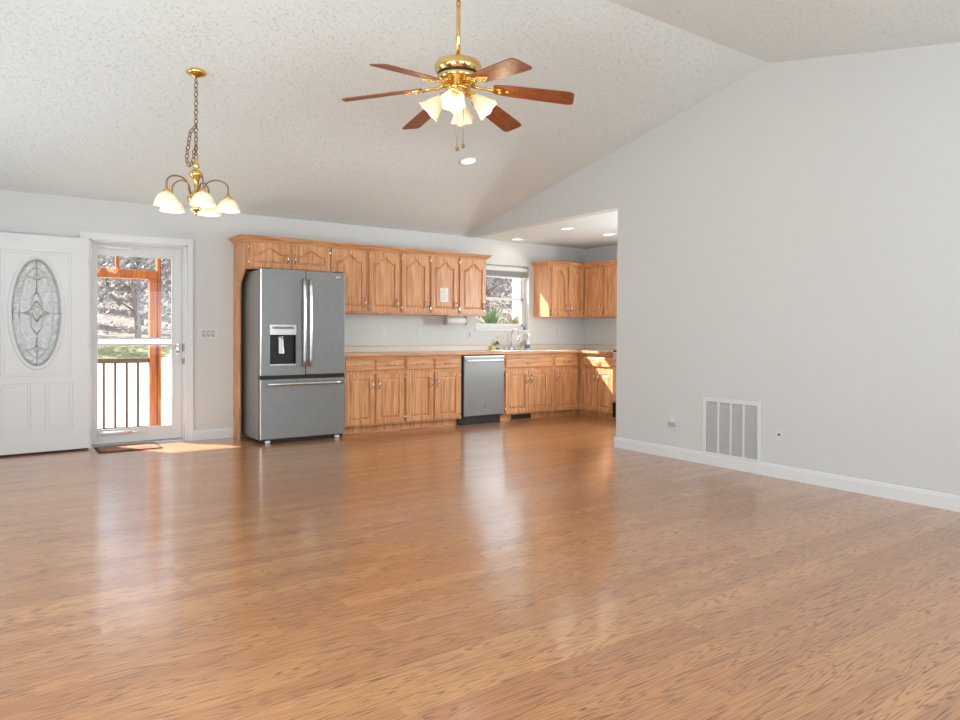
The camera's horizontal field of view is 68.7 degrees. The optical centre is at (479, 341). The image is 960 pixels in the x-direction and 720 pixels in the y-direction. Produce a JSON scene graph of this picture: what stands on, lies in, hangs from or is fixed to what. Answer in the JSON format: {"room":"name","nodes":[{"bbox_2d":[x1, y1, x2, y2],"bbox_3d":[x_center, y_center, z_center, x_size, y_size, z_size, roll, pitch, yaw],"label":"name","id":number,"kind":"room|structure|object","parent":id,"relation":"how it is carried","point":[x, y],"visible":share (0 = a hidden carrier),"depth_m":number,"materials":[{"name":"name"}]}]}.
{"room":"living room","nodes":[
{"label":"living room","id":0,"kind":"room"},
{"bbox_2d":[0,190,584,440],"bbox_3d":[-1.794,-0.272,8.245,8.350,2.600,0.160,0,1,-35],"label":"wall","id":1,"kind":"structure","parent":0,"point":[20,212],"depth_m":7.51,"materials":[{"name":"white paint"}]},
{"bbox_2d":[0,232,89,456],"bbox_3d":[-4.083,0.029,6.423,0.912,2.014,0.129,0,1,-37],"label":"door","id":2,"kind":"structure","parent":1,"relation":"in","point":[45,341],"depth_m":6.48,"materials":[{"name":"white paint"}]},
{"bbox_2d":[80,231,193,448],"bbox_3d":[-3.449,-0.011,7.072,1.029,2.095,0.184,0,1,-35],"label":"trim","id":3,"kind":"structure","parent":1,"relation":"attached to","point":[97,237],"depth_m":7.26,"materials":[{"name":"white paint"}]},
{"bbox_2d":[92,242,183,444],"bbox_3d":[-3.445,0.019,7.080,0.851,1.980,0.105,0,1,-35],"label":"door","id":4,"kind":"structure","parent":1,"relation":"in","point":[175,430],"depth_m":7.16,"materials":[{"name":"white paint"}]},
{"bbox_2d":[91,438,184,448],"bbox_3d":[-3.455,1.023,7.100,0.859,0.022,0.160,0,1,-35],"label":"threshold","id":5,"kind":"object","parent":1,"relation":"attached to","point":[170,439],"depth_m":7.06,"materials":[{"name":"grey metal"}]},
{"bbox_2d":[199,328,216,338],"bbox_3d":[-2.861,-0.082,7.391,0.185,0.118,0.016,0,1,-35],"label":"light switch","id":6,"kind":"object","parent":1,"relation":"attached to","point":[204,333],"visible":1,"depth_m":7.39,"materials":[{"name":"white plastic"}]},
{"bbox_2d":[194,428,233,440],"bbox_3d":[-2.825,0.981,7.435,0.413,0.104,0.015,0,1,-35],"label":"baseboard","id":7,"kind":"structure","parent":1,"relation":"attached to","point":[206,434],"depth_m":7.43,"materials":[{"name":"white paint"}]},
{"bbox_2d":[245,241,329,271],"bbox_3d":[-2.129,-0.911,7.642,0.928,0.310,0.423,0,1,-35],"label":"upper cabinet","id":8,"kind":"object","parent":1,"relation":"attached to","point":[258,254],"visible":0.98,"depth_m":7.48,"materials":[{"name":"brown wood"}]},
{"bbox_2d":[330,248,366,313],"bbox_3d":[-1.568,-0.696,8.061,0.465,0.745,0.388,0,1,-35],"label":"upper cabinet","id":9,"kind":"object","parent":1,"relation":"attached to","point":[353,263],"visible":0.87,"depth_m":7.96,"materials":[{"name":"brown wood"}]},
{"bbox_2d":[365,251,399,314],"bbox_3d":[-1.205,-0.698,8.317,0.424,0.745,0.388,0,1,-35],"label":"upper cabinet","id":10,"kind":"object","parent":1,"relation":"attached to","point":[383,268],"visible":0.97,"depth_m":8.19,"materials":[{"name":"brown wood"}]},
{"bbox_2d":[380,327,385,335],"bbox_3d":[-1.186,-0.118,8.573,0.072,0.116,0.008,0,1,-35],"label":"wall outlet","id":11,"kind":"object","parent":1,"relation":"attached to","point":[382,329],"visible":1,"depth_m":8.57,"materials":[{"name":"white plastic"}]},
{"bbox_2d":[389,253,428,314],"bbox_3d":[-0.865,-0.699,8.555,0.406,0.745,0.388,0,1,-35],"label":"upper cabinet","id":12,"kind":"object","parent":1,"relation":"attached to","point":[414,269],"visible":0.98,"depth_m":8.42,"materials":[{"name":"brown wood"}]},
{"bbox_2d":[417,327,421,336],"bbox_3d":[-0.768,-0.120,8.866,0.072,0.116,0.008,0,1,-35],"label":"wall outlet","id":13,"kind":"object","parent":1,"relation":"attached to","point":[419,329],"visible":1,"depth_m":8.87,"materials":[{"name":"white plastic"}]},
{"bbox_2d":[429,256,457,315],"bbox_3d":[-0.527,-0.700,8.793,0.421,0.745,0.388,0,1,-35],"label":"upper cabinet","id":14,"kind":"object","parent":1,"relation":"attached to","point":[442,270],"visible":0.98,"depth_m":8.66,"materials":[{"name":"brown wood"}]},
{"bbox_2d":[440,285,447,301],"bbox_3d":[-0.439,-0.588,8.660,0.115,0.205,0.007,0,1,-35],"label":"paper note","id":15,"kind":"object","parent":14,"relation":"attached to","point":[443,291],"visible":1,"depth_m":8.66,"materials":[{"name":"white paper"}]},
{"bbox_2d":[468,330,471,338],"bbox_3d":[-0.132,-0.087,9.309,0.072,0.116,0.016,0,1,-35],"label":"light switch","id":16,"kind":"object","parent":1,"relation":"attached to","point":[469,331],"visible":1,"depth_m":9.31,"materials":[{"name":"white plastic"}]},
{"bbox_2d":[454,258,485,315],"bbox_3d":[-0.177,-0.702,9.039,0.434,0.745,0.388,0,1,-35],"label":"upper cabinet","id":17,"kind":"object","parent":1,"relation":"attached to","point":[471,272],"visible":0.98,"depth_m":8.90,"materials":[{"name":"brown wood"}]},
{"bbox_2d":[228,234,491,259],"bbox_3d":[-1.256,-1.074,8.252,3.212,0.060,0.423,0,1,-35],"label":"crown molding","id":18,"kind":"structure","parent":17,"relation":"attached to","point":[337,245],"depth_m":7.92,"materials":[{"name":"brown wood"}]},
{"bbox_2d":[444,315,466,324],"bbox_3d":[-0.310,-0.271,8.946,0.312,0.114,0.120,0,1,-35],"label":"paper towel holder","id":19,"kind":"object","parent":17,"relation":"attached to","point":[447,320],"visible":0.94,"depth_m":8.90,"materials":[{"name":"grey paper"}]},
{"bbox_2d":[475,265,528,330],"bbox_3d":[0.273,-0.596,9.674,0.927,0.908,0.170,0,1,-35],"label":"window","id":20,"kind":"structure","parent":1,"relation":"in","point":[479,327],"depth_m":9.82,"materials":[{"name":"white paint"}]},
{"bbox_2d":[486,266,526,278],"bbox_3d":[0.294,-0.951,9.658,0.884,0.147,0.050,0,1,-35],"label":"window blind","id":21,"kind":"object","parent":20,"relation":"attached to","point":[517,273],"visible":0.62,"depth_m":9.68,"materials":[{"name":"white fabric"}]},
{"bbox_2d":[534,265,583,317],"bbox_3d":[1.145,-0.712,9.968,0.659,0.735,0.388,0,1,-35],"label":"upper cabinet","id":22,"kind":"object","parent":1,"relation":"attached to","point":[558,290],"visible":0.99,"depth_m":9.82,"materials":[{"name":"brown wood"}]},
{"bbox_2d":[531,259,616,267],"bbox_3d":[1.351,-1.078,9.623,0.712,0.060,1.180,0,1,-35],"label":"crown molding","id":23,"kind":"structure","parent":22,"relation":"attached to","point":[547,262],"depth_m":9.76,"materials":[{"name":"brown wood"}]},
{"bbox_2d":[0,415,959,719],"bbox_3d":[0.668,1.131,4.646,8.230,0.080,8.920,0,1,-35],"label":"floor","id":24,"kind":"structure","parent":0,"point":[546,568],"depth_m":3.19,"materials":[{"name":"brown wood"}]},
{"bbox_2d":[94,443,162,452],"bbox_3d":[-3.411,1.033,6.811,0.555,0.010,0.345,0,1,-35],"label":"door mat","id":25,"kind":"object","parent":24,"relation":"on","point":[134,447],"visible":1,"depth_m":6.79,"materials":[{"name":"brown fabric"}]},
{"bbox_2d":[233,241,245,438],"bbox_3d":[-2.540,-0.015,7.404,0.020,2.100,0.365,0,1,-35],"label":"panel","id":26,"kind":"object","parent":24,"relation":"on","point":[239,256],"visible":0.95,"depth_m":7.42,"materials":[{"name":"brown wood"}]},
{"bbox_2d":[242,268,344,443],"bbox_3d":[-1.992,0.142,7.538,0.917,1.781,0.691,0,1,-35],"label":"refrigerator","id":27,"kind":"object","parent":24,"relation":"on","point":[293,321],"visible":1,"depth_m":7.29,"materials":[{"name":"grey metal"}]},
{"bbox_2d":[342,356,404,434],"bbox_3d":[-1.333,0.596,8.108,0.770,0.872,0.608,0,1,-35],"label":"base cabinet","id":28,"kind":"object","parent":24,"relation":"on","point":[374,385],"visible":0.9,"depth_m":7.91,"materials":[{"name":"brown wood"}]},
{"bbox_2d":[345,344,616,356],"bbox_3d":[0.220,0.110,8.822,4.155,0.104,1.227,0,1,-35],"label":"countertop","id":29,"kind":"structure","parent":28,"relation":"on","point":[350,351],"depth_m":8.98,"materials":[{"name":"laminate"}]},
{"bbox_2d":[495,337,499,349],"bbox_3d":[0.235,0.029,9.512,0.061,0.181,0.056,0,1,-35],"label":"soap bottle","id":30,"kind":"object","parent":29,"relation":"on","point":[497,342],"visible":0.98,"depth_m":9.49,"materials":[{"name":"green"}]},
{"bbox_2d":[504,329,519,349],"bbox_3d":[0.475,-0.028,9.584,0.231,0.295,0.208,0,1,-35],"label":"faucet","id":31,"kind":"object","parent":29,"relation":"on","point":[511,348],"visible":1,"depth_m":9.63,"materials":[{"name":"silver metal"}]},
{"bbox_2d":[484,350,545,350],"bbox_3d":[0.469,0.201,9.386,0.750,0.168,0.404,0,1,-35],"label":"sink","id":32,"kind":"object","parent":29,"relation":"in","point":[484,350],"visible":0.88,"depth_m":9.38,"materials":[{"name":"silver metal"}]},
{"bbox_2d":[526,334,530,349],"bbox_3d":[0.675,0.005,9.803,0.065,0.225,0.082,0,1,-35],"label":"spray bottle","id":33,"kind":"object","parent":29,"relation":"on","point":[527,335],"visible":1,"depth_m":9.79,"materials":[{"name":"white plastic"}]},
{"bbox_2d":[401,355,460,429],"bbox_3d":[-0.693,0.594,8.558,0.791,0.872,0.608,0,1,-35],"label":"base cabinet","id":34,"kind":"object","parent":24,"relation":"on","point":[432,383],"visible":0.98,"depth_m":8.35,"materials":[{"name":"brown wood"}]},
{"bbox_2d":[457,354,503,424],"bbox_3d":[-0.105,0.592,8.944,0.666,0.865,0.563,0,1,-35],"label":"dishwasher","id":35,"kind":"object","parent":24,"relation":"on","point":[482,376],"visible":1,"depth_m":8.73,"materials":[{"name":"silver metal"}]},
{"bbox_2d":[500,353,551,420],"bbox_3d":[0.490,0.589,9.390,0.813,0.872,0.608,0,1,-35],"label":"base cabinet","id":36,"kind":"object","parent":24,"relation":"on","point":[527,377],"visible":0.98,"depth_m":9.16,"materials":[{"name":"brown wood"}]},
{"bbox_2d":[510,413,530,419],"bbox_3d":[0.539,0.981,9.203,0.340,0.078,0.020,0,1,-35],"label":"register","id":37,"kind":"object","parent":36,"relation":"attached to","point":[525,415],"visible":1,"depth_m":9.18,"materials":[{"name":"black metal"}]},
{"bbox_2d":[548,353,578,416],"bbox_3d":[1.061,0.587,9.791,0.578,0.872,0.608,0,1,-35],"label":"base cabinet","id":38,"kind":"object","parent":24,"relation":"on","point":[565,366],"visible":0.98,"depth_m":9.55,"materials":[{"name":"brown wood"}]},
{"bbox_2d":[579,353,615,419],"bbox_3d":[1.773,0.593,9.625,0.683,0.872,0.741,0,1,-35],"label":"base cabinet","id":39,"kind":"object","parent":24,"relation":"on","point":[595,370],"visible":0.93,"depth_m":9.42,"materials":[{"name":"brown wood"}]},
{"bbox_2d":[612,350,615,418],"bbox_3d":[2.195,0.569,8.999,0.703,0.902,0.763,0,1,-35],"label":"range","id":40,"kind":"object","parent":24,"relation":"on","point":[614,351],"visible":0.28,"depth_m":9.11,"materials":[{"name":"grey metal"}]},
{"bbox_2d":[0,0,959,235],"bbox_3d":[-0.131,-1.834,3.934,6.123,1.040,8.760,0,1,-35],"label":"ceiling","id":41,"kind":"structure","parent":0,"point":[97,97],"depth_m":5.28,"materials":[{"name":"white paint"}]},
{"bbox_2d":[153,67,240,216],"bbox_3d":[-1.961,-1.384,4.899,0.552,1.013,0.571,0,1,-16],"label":"chandelier","id":42,"kind":"object","parent":41,"relation":"hanging from","point":[202,203],"visible":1,"depth_m":4.88,"materials":[{"name":"gold metal"}]},
{"bbox_2d":[162,188,170,192],"bbox_3d":[-2.113,-1.017,4.731,0.060,0.034,0.060,0,1,-35],"label":"socket","id":43,"kind":"object","parent":42,"relation":"attached to","point":[166,190],"depth_m":4.71,"materials":[{"name":"gold metal"}]},
{"bbox_2d":[198,188,207,192],"bbox_3d":[-1.864,-1.016,4.722,0.060,0.034,0.060,0,1,-35],"label":"socket","id":44,"kind":"object","parent":42,"relation":"attached to","point":[202,190],"depth_m":4.70,"materials":[{"name":"gold metal"}]},
{"bbox_2d":[342,0,573,150],"bbox_3d":[-0.138,-1.675,4.226,1.328,1.050,1.392,0,1,-35],"label":"ceiling fan","id":45,"kind":"object","parent":41,"relation":"hanging from","point":[457,73],"visible":1,"depth_m":4.18,"materials":[{"name":"brown wood"}]},
{"bbox_2d":[459,157,477,164],"bbox_3d":[-0.114,-1.768,6.882,0.189,0.044,0.185,0,1,-35],"label":"recessed light","id":46,"kind":"object","parent":41,"relation":"in","point":[467,160],"visible":1,"depth_m":6.88,"materials":[{"name":"white plastic"}]},
{"bbox_2d":[474,211,617,248],"bbox_3d":[1.806,-1.404,8.396,2.040,0.100,3.700,0,1,-35],"label":"ceiling","id":47,"kind":"structure","parent":0,"point":[588,230],"depth_m":8.90,"materials":[{"name":"white paint"}]},
{"bbox_2d":[559,227,574,229],"bbox_3d":[1.047,-1.355,8.438,0.189,0.008,0.189,0,1,-35],"label":"recessed light","id":48,"kind":"object","parent":47,"relation":"in","point":[562,228],"visible":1,"depth_m":8.42,"materials":[{"name":"white plastic"}]},
{"bbox_2d":[601,233,615,235],"bbox_3d":[1.635,-1.358,8.925,0.189,0.008,0.189,0,1,-35],"label":"recessed light","id":49,"kind":"object","parent":47,"relation":"in","point":[604,234],"visible":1,"depth_m":8.91,"materials":[{"name":"white plastic"}]},
{"bbox_2d":[585,245,616,344],"bbox_3d":[2.683,-0.208,9.034,0.120,2.500,3.700,0,1,-35],"label":"wall","id":50,"kind":"structure","parent":0,"point":[598,331],"depth_m":10.23,"materials":[{"name":"white paint"}]},
{"bbox_2d":[584,266,616,317],"bbox_3d":[1.720,-0.708,9.959,0.388,0.735,0.405,0,1,-35],"label":"upper cabinet","id":51,"kind":"object","parent":50,"relation":"attached to","point":[593,276],"visible":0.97,"depth_m":9.87,"materials":[{"name":"brown wood"}]},
{"bbox_2d":[603,264,616,316],"bbox_3d":[1.963,-0.702,9.612,0.388,0.735,0.448,0,1,-35],"label":"upper cabinet","id":52,"kind":"object","parent":50,"relation":"attached to","point":[610,271],"visible":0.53,"depth_m":9.60,"materials":[{"name":"brown wood"}]},
{"bbox_2d":[465,42,959,495],"bbox_3d":[2.370,-0.579,5.714,0.127,3.330,8.760,0,1,-35],"label":"wall","id":53,"kind":"structure","parent":0,"point":[788,240],"depth_m":5.43,"materials":[{"name":"white paint"}]},
{"bbox_2d":[670,415,675,427],"bbox_3d":[1.772,0.737,6.454,0.008,0.116,0.072,0,1,-35],"label":"wall outlet","id":54,"kind":"object","parent":53,"relation":"attached to","point":[671,416],"visible":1,"depth_m":6.45,"materials":[{"name":"white plastic"}]},
{"bbox_2d":[668,418,675,426],"bbox_3d":[1.759,0.745,6.445,0.029,0.075,0.078,0,1,-35],"label":"plug","id":55,"kind":"object","parent":54,"relation":"attached to","point":[671,422],"visible":1,"depth_m":6.43,"materials":[{"name":"grey plastic"}]},
{"bbox_2d":[703,397,760,463],"bbox_3d":[2.126,0.747,5.947,0.013,0.511,0.562,0,1,-35],"label":"air vent","id":56,"kind":"object","parent":53,"relation":"in","point":[731,428],"visible":1,"depth_m":5.93,"materials":[{"name":"white metal"}]},
{"bbox_2d":[775,427,783,441],"bbox_3d":[2.380,0.741,5.586,0.013,0.116,0.072,0,1,-35],"label":"cable jack","id":57,"kind":"object","parent":53,"relation":"attached to","point":[779,431],"visible":1,"depth_m":5.58,"materials":[{"name":"white plastic"}]},
{"bbox_2d":[614,437,959,511],"bbox_3d":[3.131,1.053,4.628,0.142,0.104,6.020,0,1,-35],"label":"baseboard","id":58,"kind":"structure","parent":53,"relation":"attached to","point":[951,502],"depth_m":5.36,"materials":[{"name":"white paint"}]},
{"label":"outside","id":59,"kind":"structure","parent":0,"visible":0},
{"bbox_3d":[1.551,0.486,15.708,11.400,1.161,8.100,0,1,-35],"label":"bed","id":60,"kind":"object","parent":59,"visible":0},
{"bbox_2d":[476,306,514,323],"bbox_3d":[0.210,-0.271,10.498,0.820,0.558,0.724,1,1,31],"label":"spiky plant","id":61,"kind":"object","parent":60,"relation":"on","point":[492,318],"visible":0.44,"depth_m":10.37,"materials":[{"name":"green plant"}]},
{"bbox_2d":[502,313,519,323],"bbox_3d":[0.581,-0.214,11.372,0.733,0.508,0.748,0,1,-35],"label":"spiky plant","id":62,"kind":"object","parent":60,"relation":"on","point":[516,317],"visible":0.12,"depth_m":11.41,"materials":[{"name":"green plant"}]},
{"bbox_2d":[512,278,519,323],"bbox_3d":[0.632,-0.988,12.224,0.100,2.050,0.100,0,1,-35],"label":"post","id":63,"kind":"object","parent":60,"relation":"on","point":[515,282],"visible":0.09,"depth_m":12.19,"materials":[{"name":"grey"}]},
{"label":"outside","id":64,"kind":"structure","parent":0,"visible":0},
{"bbox_2d":[98,357,170,427],"bbox_3d":[-7.772,0.451,18.016,20.000,1.340,18.000,0,1,-35],"label":"driveway","id":65,"kind":"structure","parent":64,"point":[143,367],"depth_m":15.22,"materials":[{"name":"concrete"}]},
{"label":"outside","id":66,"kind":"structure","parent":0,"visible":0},
{"bbox_2d":[97,335,170,358],"bbox_3d":[-8.475,0.487,17.278,22.000,1.340,22.000,0,1,-35],"label":"lawn","id":67,"kind":"structure","parent":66,"point":[119,351],"depth_m":22.49,"materials":[{"name":"green plant"}]},
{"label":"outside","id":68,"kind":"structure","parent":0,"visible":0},
{"bbox_2d":[97,279,511,337],"bbox_3d":[-5.621,-3.588,49.713,72.000,8.700,72.100,0,1,-35],"label":"litter","id":69,"kind":"object","parent":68,"point":[126,330],"visible":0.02,"depth_m":32.10,"materials":[{"name":"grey plant"}]},
{"bbox_2d":[97,255,107,287],"bbox_3d":[-19.783,-4.375,34.780,3.150,5.712,3.024,1,1,28],"label":"tree","id":70,"kind":"object","parent":69,"relation":"on","point":[100,255],"visible":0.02,"depth_m":35.32,"materials":[{"name":"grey plant"}]},
{"bbox_2d":[97,255,170,337],"bbox_3d":[-11.867,-3.127,24.217,4.149,7.222,4.274,1,1,44],"label":"tree","id":71,"kind":"object","parent":69,"relation":"on","point":[126,261],"visible":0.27,"depth_m":24.39,"materials":[{"name":"grey plant"}]},
{"bbox_2d":[97,256,170,324],"bbox_3d":[-14.765,-4.042,30.268,4.054,7.350,3.891,1,1,36],"label":"tree","id":72,"kind":"object","parent":69,"relation":"on","point":[106,263],"visible":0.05,"depth_m":30.17,"materials":[{"name":"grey plant"}]},
{"bbox_2d":[125,258,170,330],"bbox_3d":[-12.773,-3.176,27.801,3.447,6.511,3.592,1,1,15],"label":"tree","id":73,"kind":"object","parent":69,"relation":"on","point":[149,264],"visible":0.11,"depth_m":27.71,"materials":[{"name":"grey plant"}]},
{"bbox_2d":[478,277,511,323],"bbox_3d":[0.429,-3.516,33.195,4.177,7.891,4.352,0,1,1],"label":"tree","id":74,"kind":"object","parent":69,"relation":"on","point":[489,293],"visible":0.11,"depth_m":32.83,"materials":[{"name":"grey plant"}]},
{"bbox_2d":[487,278,506,302],"bbox_3d":[0.746,-5.250,55.902,3.010,5.458,2.889,0,1,4],"label":"tree","id":75,"kind":"object","parent":69,"relation":"on","point":[494,278],"visible":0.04,"depth_m":55.82,"materials":[{"name":"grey plant"}]},
{"bbox_2d":[502,278,511,318],"bbox_3d":[2.802,-3.259,40.995,2.685,5.904,3.428,1,1,22],"label":"tree","id":76,"kind":"object","parent":69,"relation":"on","point":[510,278],"visible":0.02,"depth_m":40.64,"materials":[{"name":"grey plant"}]},
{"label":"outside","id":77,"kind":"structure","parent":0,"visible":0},
{"bbox_3d":[-4.045,1.131,7.848,4.800,0.120,1.740,0,1,-35],"label":"floor","id":78,"kind":"structure","parent":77,"visible":0},
{"bbox_2d":[98,358,149,429],"bbox_3d":[-4.434,0.630,8.263,0.983,0.855,0.090,0,1,-35],"label":"porch railing","id":79,"kind":"object","parent":78,"relation":"on","point":[114,361],"visible":0.46,"depth_m":8.34,"materials":[{"name":"brown"}]},
{"bbox_2d":[148,279,156,425],"bbox_3d":[-3.997,0.155,8.562,0.077,1.813,0.120,0,1,-35],"label":"porch post","id":80,"kind":"object","parent":78,"relation":"on","point":[152,284],"visible":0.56,"depth_m":8.52,"materials":[{"name":"brown wood"}]},
{"bbox_2d":[156,258,160,425],"bbox_3d":[-3.941,-0.174,8.602,0.045,2.470,0.110,0,1,-35],"label":"porch post","id":81,"kind":"object","parent":78,"relation":"on","point":[158,261],"visible":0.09,"depth_m":8.56,"materials":[{"name":"brown wood"}]},
{"bbox_2d":[161,352,170,424],"bbox_3d":[-3.498,0.557,8.492,0.572,1.017,0.526,0,1,-35],"label":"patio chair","id":82,"kind":"object","parent":78,"relation":"on","point":[163,379],"visible":0.23,"depth_m":8.53,"materials":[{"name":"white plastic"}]},
{"bbox_3d":[-4.867,0.158,7.951,0.080,1.813,0.120,0,1,-35],"label":"porch post","id":83,"kind":"object","parent":78,"relation":"on","visible":0},
{"bbox_2d":[97,268,156,279],"bbox_3d":[-4.426,-0.803,8.244,1.144,0.105,0.120,0,1,-35],"label":"beam","id":84,"kind":"structure","parent":83,"relation":"on","point":[101,272],"depth_m":8.33,"materials":[{"name":"brown wood"}]},
{"bbox_2d":[115,256,119,268],"bbox_3d":[-4.303,-1.133,8.325,0.039,0.550,0.080,0,1,-35],"label":"stud","id":85,"kind":"object","parent":84,"relation":"on","point":[117,258],"visible":0.27,"depth_m":8.30,"materials":[{"name":"brown wood"}]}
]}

